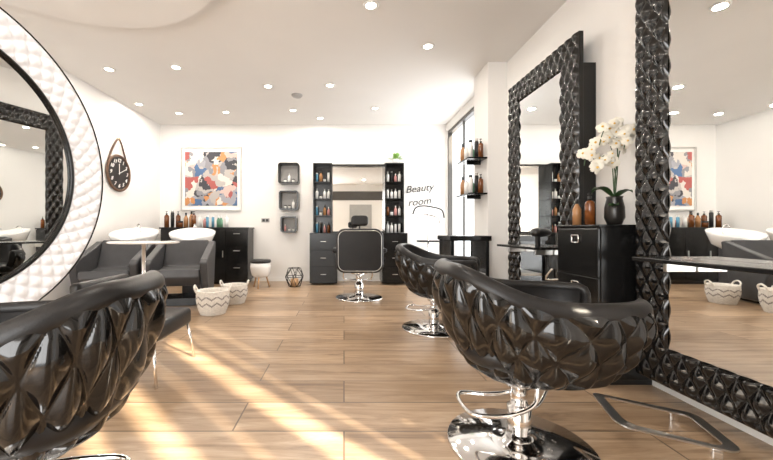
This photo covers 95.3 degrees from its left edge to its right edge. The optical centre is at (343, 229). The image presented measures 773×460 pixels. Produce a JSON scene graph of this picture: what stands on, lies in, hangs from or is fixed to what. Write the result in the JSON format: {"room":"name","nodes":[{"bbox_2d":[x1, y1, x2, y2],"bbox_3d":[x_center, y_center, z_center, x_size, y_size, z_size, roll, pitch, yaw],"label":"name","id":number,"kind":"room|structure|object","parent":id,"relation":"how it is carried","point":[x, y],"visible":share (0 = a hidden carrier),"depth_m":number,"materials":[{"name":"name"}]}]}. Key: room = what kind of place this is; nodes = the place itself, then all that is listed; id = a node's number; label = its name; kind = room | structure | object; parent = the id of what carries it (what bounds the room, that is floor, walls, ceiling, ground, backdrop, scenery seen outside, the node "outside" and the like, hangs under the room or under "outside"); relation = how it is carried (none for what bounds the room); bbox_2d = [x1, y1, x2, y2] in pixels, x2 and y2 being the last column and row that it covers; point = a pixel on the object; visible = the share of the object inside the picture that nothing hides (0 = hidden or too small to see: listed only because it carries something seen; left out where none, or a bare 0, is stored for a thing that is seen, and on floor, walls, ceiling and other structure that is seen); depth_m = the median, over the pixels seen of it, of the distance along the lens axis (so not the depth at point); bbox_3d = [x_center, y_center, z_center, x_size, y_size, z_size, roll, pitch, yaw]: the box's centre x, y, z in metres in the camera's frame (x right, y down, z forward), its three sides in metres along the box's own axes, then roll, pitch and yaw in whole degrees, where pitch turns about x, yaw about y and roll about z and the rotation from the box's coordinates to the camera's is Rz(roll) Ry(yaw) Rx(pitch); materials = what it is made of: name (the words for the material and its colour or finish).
{"room":"salon","nodes":[
{"label":"salon","id":0,"kind":"room"},
{"bbox_2d":[40,68,159,300],"bbox_3d":[-3.700,-0.530,2.230,0.200,3.060,9.260,0,0,0],"label":"wall","id":1,"kind":"structure","parent":0,"point":[111,119],"depth_m":5.74,"materials":[{"name":"paint"}]},
{"bbox_2d":[0,7,102,302],"bbox_3d":[-1.724,-0.011,1.387,0.359,2.021,1.472,0,0,10],"label":"round mirror","id":2,"kind":"object","parent":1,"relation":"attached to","point":[51,169],"visible":0.94,"depth_m":1.74,"materials":[{"name":"white leather"}]},
{"bbox_2d":[106,138,130,191],"bbox_3d":[-3.572,-1.032,5.550,0.055,0.853,0.590,0,0,0],"label":"wall clock","id":3,"kind":"object","parent":1,"relation":"attached to","point":[118,173],"visible":1,"depth_m":5.53,"materials":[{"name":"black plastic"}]},
{"bbox_2d":[0,0,566,124],"bbox_3d":[-0.800,-2.135,2.330,6.000,0.150,9.460,0,0,0],"label":"ceiling","id":4,"kind":"structure","parent":0,"point":[226,52],"depth_m":4.16,"materials":[{"name":"paint"}]},
{"bbox_2d":[0,0,209,27],"bbox_3d":[-2.050,-2.010,2.200,2.400,0.100,2.400,0,0,0],"label":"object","id":5,"kind":"structure","parent":4,"relation":"attached to","point":[106,13],"depth_m":3.13,"materials":[{"name":"paint"}]},
{"bbox_2d":[102,66,115,71],"bbox_3d":[-3.007,-2.052,4.478,0.150,0.012,0.150,0,0,0],"label":"recessed light","id":6,"kind":"object","parent":4,"relation":"in","point":[108,69],"visible":1,"depth_m":4.47,"materials":[{"name":"white paint"}]},
{"bbox_2d":[169,64,182,69],"bbox_3d":[-2.123,-2.052,4.423,0.150,0.012,0.150,0,0,0],"label":"recessed light","id":7,"kind":"object","parent":4,"relation":"in","point":[172,66],"visible":1,"depth_m":4.42,"materials":[{"name":"white paint"}]},
{"bbox_2d":[263,84,272,88],"bbox_3d":[-1.087,-2.052,5.007,0.150,0.012,0.150,0,0,0],"label":"recessed light","id":8,"kind":"object","parent":4,"relation":"in","point":[267,86],"visible":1,"depth_m":5.00,"materials":[{"name":"white paint"}]},
{"bbox_2d":[291,93,302,98],"bbox_3d":[-0.717,-2.042,5.341,0.170,0.035,0.170,0,0,0],"label":"smoke detector","id":9,"kind":"object","parent":4,"relation":"attached to","point":[294,95],"visible":1,"depth_m":5.30,"materials":[{"name":"grey plastic"}]},
{"bbox_2d":[325,83,334,87],"bbox_3d":[-0.199,-2.052,4.972,0.150,0.012,0.150,0,0,0],"label":"recessed light","id":10,"kind":"object","parent":4,"relation":"in","point":[328,85],"visible":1,"depth_m":4.97,"materials":[{"name":"white paint"}]},
{"bbox_2d":[363,0,378,10],"bbox_3d":[0.247,-2.052,3.204,0.150,0.012,0.150,0,0,0],"label":"recessed light","id":11,"kind":"object","parent":4,"relation":"in","point":[370,5],"visible":1,"depth_m":3.20,"materials":[{"name":"white paint"}]},
{"bbox_2d":[421,43,434,49],"bbox_3d":[0.940,-2.052,3.918,0.150,0.012,0.150,0,0,0],"label":"recessed light","id":12,"kind":"object","parent":4,"relation":"in","point":[427,46],"visible":1,"depth_m":3.91,"materials":[{"name":"white paint"}]},
{"bbox_2d":[160,125,445,276],"bbox_3d":[-0.800,-0.530,6.960,6.000,3.060,0.200,0,0,0],"label":"wall","id":13,"kind":"structure","parent":0,"point":[421,148],"depth_m":6.86,"materials":[{"name":"paint"}]},
{"bbox_2d":[181,147,241,210],"bbox_3d":[-2.597,-1.000,6.840,1.180,1.250,0.035,0,0,0],"label":"painting","id":14,"kind":"object","parent":13,"relation":"attached to","point":[211,177],"visible":1,"depth_m":6.84,"materials":[{"name":"paint"}]},
{"bbox_2d":[261,218,269,221],"bbox_3d":[-1.539,-0.190,6.853,0.160,0.080,0.012,0,0,0],"label":"wall socket","id":15,"kind":"object","parent":13,"relation":"attached to","point":[262,219],"visible":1,"depth_m":6.85,"materials":[{"name":"grey plastic"}]},
{"bbox_2d":[278,163,299,184],"bbox_3d":[-1.058,-1.088,6.769,0.400,0.400,0.180,0,0,0],"label":"cube shelf","id":16,"kind":"object","parent":13,"relation":"attached to","point":[284,169],"visible":1,"depth_m":6.85,"materials":[{"name":"black paint"}]},
{"bbox_2d":[279,191,298,209],"bbox_3d":[-1.058,-0.568,6.769,0.370,0.370,0.180,0,0,0],"label":"cube shelf","id":17,"kind":"object","parent":13,"relation":"attached to","point":[285,197],"visible":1,"depth_m":6.85,"materials":[{"name":"black paint"}]},
{"bbox_2d":[280,216,297,231],"bbox_3d":[-1.058,-0.108,6.769,0.310,0.310,0.180,0,0,0],"label":"cube shelf","id":18,"kind":"object","parent":13,"relation":"attached to","point":[291,222],"visible":1,"depth_m":6.84,"materials":[{"name":"black paint"}]},
{"bbox_2d":[251,277,379,280],"bbox_3d":[-0.800,0.960,6.853,5.600,0.080,0.015,0,0,0],"label":"baseboard","id":19,"kind":"structure","parent":13,"relation":"attached to","point":[264,278],"depth_m":6.84,"materials":[{"name":"white paint"}]},
{"bbox_2d":[406,185,433,205],"bbox_3d":[1.495,-0.673,6.852,0.550,0.416,0.008,0,0,0],"label":"wall sign","id":20,"kind":"object","parent":13,"relation":"attached to","point":[433,185],"visible":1,"depth_m":6.85,"materials":[{"name":"black plastic"}]},
{"bbox_2d":[59,281,772,459],"bbox_3d":[-0.800,1.075,2.330,6.000,0.150,9.460,0,0,0],"label":"floor","id":21,"kind":"structure","parent":0,"point":[303,372],"depth_m":2.09,"materials":[{"name":"brown wood"}]},
{"bbox_2d":[0,270,167,459],"bbox_3d":[-1.007,0.572,1.078,0.826,0.857,0.712,0,0,-6],"label":"chair","id":22,"kind":"object","parent":21,"relation":"on","point":[69,363],"visible":1,"depth_m":0.90,"materials":[{"name":"black leather"}]},
{"bbox_2d":[69,223,158,284],"bbox_3d":[-3.075,0.449,4.908,0.750,1.102,1.357,0,0,-12],"label":"chair","id":23,"kind":"object","parent":21,"relation":"on","point":[101,259],"visible":0.6,"depth_m":4.75,"materials":[{"name":"grey leather"}]},
{"bbox_2d":[108,228,158,240],"bbox_3d":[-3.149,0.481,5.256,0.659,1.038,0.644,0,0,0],"label":"basin","id":24,"kind":"object","parent":23,"relation":"in","point":[129,234],"depth_m":5.36,"materials":[{"name":"white ceramic"}]},
{"bbox_2d":[69,274,195,389],"bbox_3d":[-1.470,0.671,2.480,0.599,0.662,0.580,0,0,0],"label":"chair","id":25,"kind":"object","parent":21,"relation":"on","point":[176,318],"visible":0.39,"depth_m":2.46,"materials":[{"name":"black leather"}]},
{"bbox_2d":[106,241,179,338],"bbox_3d":[-1.860,0.552,3.250,0.649,0.896,0.413,0,0,0],"label":"side table","id":26,"kind":"object","parent":21,"relation":"on","point":[143,243],"visible":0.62,"depth_m":3.18,"materials":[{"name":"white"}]},
{"bbox_2d":[146,224,215,306],"bbox_3d":[-2.255,0.449,5.038,0.750,1.102,1.357,0,0,-12],"label":"chair","id":27,"kind":"object","parent":21,"relation":"on","point":[190,262],"visible":0.73,"depth_m":4.84,"materials":[{"name":"grey leather"}]},
{"bbox_2d":[169,228,215,240],"bbox_3d":[-2.329,0.131,5.386,0.661,0.338,0.644,0,0,-12],"label":"basin","id":28,"kind":"object","parent":27,"relation":"in","point":[185,234],"depth_m":5.53,"materials":[{"name":"white ceramic"}]},
{"bbox_2d":[159,227,253,283],"bbox_3d":[-2.570,0.475,6.622,1.640,1.050,0.444,0,0,0],"label":"sideboard","id":29,"kind":"object","parent":21,"relation":"on","point":[234,245],"visible":0.51,"depth_m":6.42,"materials":[{"name":"black paint"}]},
{"bbox_2d":[164,211,168,226],"bbox_3d":[-3.319,-0.200,6.550,0.085,0.300,0.084,0,0,44],"label":"bottle","id":30,"kind":"object","parent":29,"relation":"on","point":[166,217],"visible":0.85,"depth_m":6.51,"materials":[{"name":"orange glass"}]},
{"bbox_2d":[171,210,173,226],"bbox_3d":[-3.234,-0.211,6.600,0.063,0.322,0.064,0,0,37],"label":"bottle","id":31,"kind":"object","parent":29,"relation":"on","point":[172,211],"visible":0.79,"depth_m":6.57,"materials":[{"name":"black plastic"}]},
{"bbox_2d":[176,212,180,226],"bbox_3d":[-3.149,-0.200,6.650,0.085,0.300,0.084,0,0,-23],"label":"bottle","id":32,"kind":"object","parent":29,"relation":"on","point":[178,217],"visible":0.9,"depth_m":6.61,"materials":[{"name":"orange glass"}]},
{"bbox_2d":[177,221,182,226],"bbox_3d":[-3.064,-0.109,6.550,0.101,0.118,0.099,0,0,42],"label":"jar","id":33,"kind":"object","parent":29,"relation":"on","point":[179,223],"visible":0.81,"depth_m":6.51,"materials":[{"name":"orange glass"}]},
{"bbox_2d":[184,213,187,226],"bbox_3d":[-2.979,-0.188,6.600,0.082,0.275,0.080,0,0,44],"label":"bottle","id":34,"kind":"object","parent":29,"relation":"on","point":[185,217],"visible":0.77,"depth_m":6.57,"materials":[{"name":"orange plastic"}]},
{"bbox_2d":[189,211,192,226],"bbox_3d":[-2.895,-0.204,6.650,0.090,0.308,0.091,0,0,-5],"label":"bottle","id":35,"kind":"object","parent":29,"relation":"on","point":[191,211],"visible":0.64,"depth_m":6.61,"materials":[{"name":"orange plastic"}]},
{"bbox_2d":[191,211,195,226],"bbox_3d":[-2.810,-0.200,6.550,0.084,0.300,0.085,0,0,7],"label":"bottle","id":36,"kind":"object","parent":29,"relation":"on","point":[193,217],"visible":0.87,"depth_m":6.52,"materials":[{"name":"orange glass"}]},
{"bbox_2d":[197,214,201,226],"bbox_3d":[-2.725,-0.171,6.600,0.074,0.242,0.075,0,0,14],"label":"bottle","id":37,"kind":"object","parent":29,"relation":"on","point":[199,219],"visible":0.87,"depth_m":6.58,"materials":[{"name":"white plastic"}]},
{"bbox_2d":[159,227,253,228],"bbox_3d":[-2.570,-0.035,6.627,1.640,0.030,0.434,0,0,0],"label":"countertop","id":38,"kind":"structure","parent":29,"relation":"on","point":[159,227],"depth_m":6.41,"materials":[{"name":"black paint"}]},
{"bbox_2d":[206,216,208,226],"bbox_3d":[-2.555,-0.160,6.550,0.052,0.220,0.052,0,0,-5],"label":"bottle","id":39,"kind":"object","parent":29,"relation":"on","point":[207,217],"visible":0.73,"depth_m":6.53,"materials":[{"name":"blue plastic"}]},
{"bbox_2d":[219,216,222,226],"bbox_3d":[-2.301,-0.160,6.550,0.066,0.220,0.067,0,0,16],"label":"bottle","id":40,"kind":"object","parent":29,"relation":"on","point":[221,219],"visible":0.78,"depth_m":6.52,"materials":[{"name":"green plastic"}]},
{"bbox_2d":[224,214,228,226],"bbox_3d":[-2.216,-0.171,6.600,0.075,0.242,0.074,0,0,41],"label":"bottle","id":41,"kind":"object","parent":29,"relation":"on","point":[226,219],"visible":0.89,"depth_m":6.58,"materials":[{"name":"white plastic"}]},
{"bbox_2d":[193,283,231,315],"bbox_3d":[-1.572,0.824,4.200,0.384,0.353,0.384,0,0,30],"label":"woven basket","id":42,"kind":"object","parent":21,"relation":"on","point":[212,301],"visible":1,"depth_m":4.07,"materials":[{"name":"white fabric"}]},
{"bbox_2d":[219,279,248,304],"bbox_3d":[-1.500,0.840,4.800,0.348,0.319,0.348,0,0,38],"label":"woven basket","id":43,"kind":"object","parent":21,"relation":"on","point":[238,291],"visible":0.77,"depth_m":4.69,"materials":[{"name":"white fabric"}]},
{"bbox_2d":[250,259,270,288],"bbox_3d":[-1.455,0.754,6.100,0.370,0.499,0.370,0,0,0],"label":"stool","id":44,"kind":"object","parent":21,"relation":"on","point":[260,268],"visible":1,"depth_m":5.97,"materials":[{"name":"white plastic"}]},
{"bbox_2d":[250,259,270,263],"bbox_3d":[-1.455,0.537,6.100,0.370,0.065,0.370,0,0,0],"label":"cushion","id":45,"kind":"object","parent":44,"relation":"on","point":[253,261],"depth_m":5.96,"materials":[{"name":"black fabric"}]},
{"bbox_2d":[285,267,303,286],"bbox_3d":[-0.877,0.834,6.200,0.306,0.332,0.351,0,0,0],"label":"wire lantern","id":46,"kind":"object","parent":21,"relation":"on","point":[294,280],"visible":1,"depth_m":6.14,"materials":[{"name":"black metal"}]},
{"bbox_2d":[291,278,297,286],"bbox_3d":[-0.877,0.930,6.200,0.140,0.140,0.140,0,0,0],"label":"candle","id":47,"kind":"object","parent":46,"relation":"on","point":[296,279],"depth_m":6.14,"materials":[{"name":"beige wax"}]},
{"bbox_2d":[310,163,407,282],"bbox_3d":[0.265,-0.150,6.590,1.780,2.240,0.535,0,0,0],"label":"shelving unit","id":48,"kind":"object","parent":21,"relation":"on","point":[354,189],"visible":0.86,"depth_m":6.84,"materials":[{"name":"black paint"}]},
{"bbox_2d":[332,164,383,232],"bbox_3d":[0.275,-0.605,6.808,1.000,1.330,0.100,0,0,0],"label":"mirror","id":49,"kind":"object","parent":48,"relation":"on","point":[357,189],"depth_m":6.84,"materials":[{"name":"clear mirror"}]},
{"bbox_2d":[388,152,401,162],"bbox_3d":[1.002,-1.389,6.715,0.303,0.234,0.170,0,0,-19],"label":"potted plant","id":50,"kind":"object","parent":48,"relation":"on","point":[396,155],"visible":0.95,"depth_m":6.68,"materials":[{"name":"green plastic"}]},
{"bbox_2d":[332,215,386,302],"bbox_3d":[0.220,0.398,5.254,0.770,1.205,0.899,0,0,0],"label":"barber chair","id":51,"kind":"object","parent":21,"relation":"on","point":[359,252],"visible":1,"depth_m":4.85,"materials":[{"name":"black leather"}]},
{"bbox_2d":[414,245,438,252],"bbox_3d":[1.560,0.635,6.300,0.640,0.731,0.404,0,0,0],"label":"desk","id":52,"kind":"object","parent":21,"relation":"on","point":[432,248],"visible":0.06,"depth_m":6.11,"materials":[{"name":"white paint"}]},
{"bbox_2d":[412,205,444,250],"bbox_3d":[1.390,0.293,5.805,0.453,1.410,0.434,0,0,38],"label":"stand","id":53,"kind":"object","parent":21,"relation":"on","point":[428,214],"visible":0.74,"depth_m":5.80,"materials":[{"name":"silver metal"}]},
{"bbox_2d":[417,240,438,241],"bbox_3d":[1.400,0.185,5.820,0.340,0.030,0.220,0,0,0],"label":"tray","id":54,"kind":"object","parent":53,"relation":"on","point":[417,240],"depth_m":5.71,"materials":[{"name":"black plastic"}]},
{"bbox_2d":[395,243,479,337],"bbox_3d":[0.930,0.572,3.541,0.826,0.857,0.712,0,0,24],"label":"chair","id":55,"kind":"object","parent":21,"relation":"on","point":[415,265],"visible":0.64,"depth_m":3.41,"materials":[{"name":"black leather"}]},
{"bbox_2d":[437,235,491,276],"bbox_3d":[1.510,0.535,4.450,0.500,0.930,0.560,0,0,0],"label":"console","id":56,"kind":"object","parent":21,"relation":"on","point":[479,244],"visible":0.47,"depth_m":4.26,"materials":[{"name":"black paint"}]},
{"bbox_2d":[432,258,657,459],"bbox_3d":[0.832,0.572,1.619,0.826,0.857,0.712,0,0,4],"label":"chair","id":57,"kind":"object","parent":21,"relation":"on","point":[523,335],"visible":1,"depth_m":1.38,"materials":[{"name":"black leather"}]},
{"bbox_2d":[557,225,651,384],"bbox_3d":[1.803,0.482,2.455,0.374,1.035,0.440,0,0,0],"label":"base cabinet","id":58,"kind":"object","parent":21,"relation":"on","point":[598,258],"visible":0.47,"depth_m":2.24,"materials":[{"name":"black paint"}]},
{"bbox_2d":[572,199,580,224],"bbox_3d":[1.690,-0.129,2.540,0.055,0.187,0.056,0,0,31],"label":"bottle","id":59,"kind":"object","parent":58,"relation":"on","point":[576,211],"visible":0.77,"depth_m":2.52,"materials":[{"name":"orange plastic"}]},
{"bbox_2d":[585,193,594,224],"bbox_3d":[1.700,-0.143,2.420,0.060,0.216,0.061,0,0,16],"label":"bottle","id":60,"kind":"object","parent":58,"relation":"on","point":[590,204],"visible":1,"depth_m":2.40,"materials":[{"name":"orange glass"}]},
{"bbox_2d":[576,117,635,224],"bbox_3d":[1.781,-0.401,2.394,0.358,0.731,0.236,0,0,22],"label":"orchid","id":61,"kind":"object","parent":58,"relation":"on","point":[614,208],"visible":0.99,"depth_m":2.36,"materials":[{"name":"plant"}]},
{"bbox_2d":[593,393,739,459],"bbox_3d":[1.550,0.952,1.730,0.466,0.096,0.357,0,0,18],"label":"footrest","id":62,"kind":"object","parent":21,"relation":"on","point":[715,451],"visible":1,"depth_m":1.65,"materials":[{"name":"metal"}]},
{"bbox_2d":[446,131,456,255],"bbox_3d":[2.100,-0.460,6.830,0.200,2.920,0.060,0,0,0],"label":"wall","id":63,"kind":"structure","parent":0,"point":[454,135],"depth_m":6.80,"materials":[{"name":"paint"}]},
{"bbox_2d":[446,97,473,131],"bbox_3d":[2.100,-1.990,5.830,0.200,0.140,2.060,0,0,0],"label":"wall","id":64,"kind":"structure","parent":0,"point":[470,104],"depth_m":6.06,"materials":[{"name":"paint"}]},
{"bbox_2d":[474,62,506,278],"bbox_3d":[1.883,-0.530,4.520,0.235,3.060,0.460,0,0,0],"label":"wall pillar","id":65,"kind":"structure","parent":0,"point":[490,84],"depth_m":4.29,"materials":[{"name":"paint"}]},
{"bbox_2d":[457,157,486,164],"bbox_3d":[1.645,-0.870,4.520,0.239,0.060,0.440,0,0,0],"label":"floating shelf","id":66,"kind":"object","parent":65,"relation":"attached to","point":[469,160],"visible":1,"depth_m":4.50,"materials":[{"name":"black paint"}]},
{"bbox_2d":[460,144,464,160],"bbox_3d":[1.595,-1.028,4.690,0.075,0.253,0.074,0,0,-12],"label":"bottle","id":67,"kind":"object","parent":66,"relation":"on","point":[462,148],"visible":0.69,"depth_m":4.67,"materials":[{"name":"orange plastic"}]},
{"bbox_2d":[464,144,467,158],"bbox_3d":[1.595,-1.006,4.550,0.064,0.209,0.065,0,0,28],"label":"bottle","id":68,"kind":"object","parent":66,"relation":"on","point":[466,148],"visible":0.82,"depth_m":4.53,"materials":[{"name":"white plastic"}]},
{"bbox_2d":[468,140,472,156],"bbox_3d":[1.595,-1.016,4.410,0.054,0.231,0.053,0,0,-9],"label":"bottle","id":69,"kind":"object","parent":66,"relation":"on","point":[470,144],"visible":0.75,"depth_m":4.39,"materials":[{"name":"white plastic"}]},
{"bbox_2d":[474,139,478,156],"bbox_3d":[1.695,-1.033,4.480,0.052,0.264,0.053,0,0,6],"label":"bottle","id":70,"kind":"object","parent":66,"relation":"on","point":[476,142],"visible":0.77,"depth_m":4.46,"materials":[{"name":"black plastic"}]},
{"bbox_2d":[478,139,482,156],"bbox_3d":[1.695,-1.015,4.340,0.064,0.228,0.065,0,0,23],"label":"bottle","id":71,"kind":"object","parent":66,"relation":"on","point":[480,145],"visible":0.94,"depth_m":4.31,"materials":[{"name":"orange glass"}]},
{"bbox_2d":[457,193,486,198],"bbox_3d":[1.645,-0.430,4.520,0.239,0.060,0.440,0,0,0],"label":"floating shelf","id":72,"kind":"object","parent":65,"relation":"attached to","point":[468,195],"visible":1,"depth_m":4.46,"materials":[{"name":"black paint"}]},
{"bbox_2d":[460,177,464,194],"bbox_3d":[1.595,-0.588,4.690,0.075,0.253,0.074,0,0,20],"label":"bottle","id":73,"kind":"object","parent":72,"relation":"on","point":[462,181],"visible":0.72,"depth_m":4.67,"materials":[{"name":"orange plastic"}]},
{"bbox_2d":[464,178,467,193],"bbox_3d":[1.595,-0.566,4.550,0.065,0.209,0.064,0,0,-29],"label":"bottle","id":74,"kind":"object","parent":72,"relation":"on","point":[466,182],"visible":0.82,"depth_m":4.53,"materials":[{"name":"white plastic"}]},
{"bbox_2d":[468,175,472,192],"bbox_3d":[1.595,-0.577,4.410,0.053,0.231,0.054,0,0,-23],"label":"bottle","id":75,"kind":"object","parent":72,"relation":"on","point":[470,179],"visible":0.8,"depth_m":4.39,"materials":[{"name":"white plastic"}]},
{"bbox_2d":[474,173,478,192],"bbox_3d":[1.695,-0.593,4.480,0.053,0.264,0.052,0,0,22],"label":"bottle","id":76,"kind":"object","parent":72,"relation":"on","point":[476,177],"visible":0.78,"depth_m":4.46,"materials":[{"name":"black plastic"}]},
{"bbox_2d":[478,174,482,192],"bbox_3d":[1.695,-0.575,4.340,0.064,0.228,0.065,0,0,-22],"label":"bottle","id":77,"kind":"object","parent":72,"relation":"on","point":[480,180],"visible":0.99,"depth_m":4.31,"materials":[{"name":"orange glass"}]},
{"bbox_2d":[507,0,635,278],"bbox_3d":[2.100,-0.530,2.625,0.200,3.060,4.350,0,0,0],"label":"wall","id":78,"kind":"structure","parent":0,"point":[608,26],"depth_m":2.70,"materials":[{"name":"paint"}]},
{"bbox_2d":[448,107,473,255],"bbox_3d":[2.055,-0.460,5.800,0.070,2.920,2.000,0,0,0],"label":"window","id":79,"kind":"structure","parent":78,"relation":"in","point":[470,113],"depth_m":6.75,"materials":[{"name":"black metal"}]},
{"bbox_2d":[508,31,595,281],"bbox_3d":[1.906,-0.335,3.330,0.184,2.470,1.155,0,0,0],"label":"wall mirror","id":80,"kind":"object","parent":78,"relation":"attached to","point":[552,115],"visible":0.61,"depth_m":3.16,"materials":[{"name":"black paint"}]},
{"bbox_2d":[497,244,557,254],"bbox_3d":[1.726,0.184,3.330,0.233,0.072,0.720,0,0,0],"label":"console shelf","id":81,"kind":"object","parent":80,"relation":"attached to","point":[542,250],"visible":0.93,"depth_m":3.10,"materials":[{"name":"black paint"}]},
{"bbox_2d":[530,228,551,246],"bbox_3d":[1.702,0.065,3.021,0.195,0.165,0.080,0,0,-20],"label":"hair dryer","id":82,"kind":"object","parent":81,"relation":"on","point":[537,233],"visible":0.99,"depth_m":2.99,"materials":[{"name":"black plastic"}]},
{"bbox_2d":[635,0,772,437],"bbox_3d":[1.906,-0.335,1.635,0.184,2.470,1.155,0,0,0],"label":"wall mirror","id":83,"kind":"object","parent":78,"relation":"attached to","point":[704,68],"visible":0.91,"depth_m":1.78,"materials":[{"name":"black mirror"}]},
{"bbox_2d":[632,256,772,274],"bbox_3d":[1.726,0.184,1.600,0.233,0.072,0.720,0,0,0],"label":"console shelf","id":84,"kind":"object","parent":83,"relation":"attached to","point":[670,263],"visible":1,"depth_m":1.65,"materials":[{"name":"black paint"}]},
{"bbox_2d":[652,380,772,445],"bbox_3d":[1.992,0.955,2.370,0.015,0.090,3.840,0,0,0],"label":"baseboard","id":85,"kind":"structure","parent":78,"relation":"attached to","point":[769,440],"depth_m":1.86,"materials":[{"name":"white paint"}]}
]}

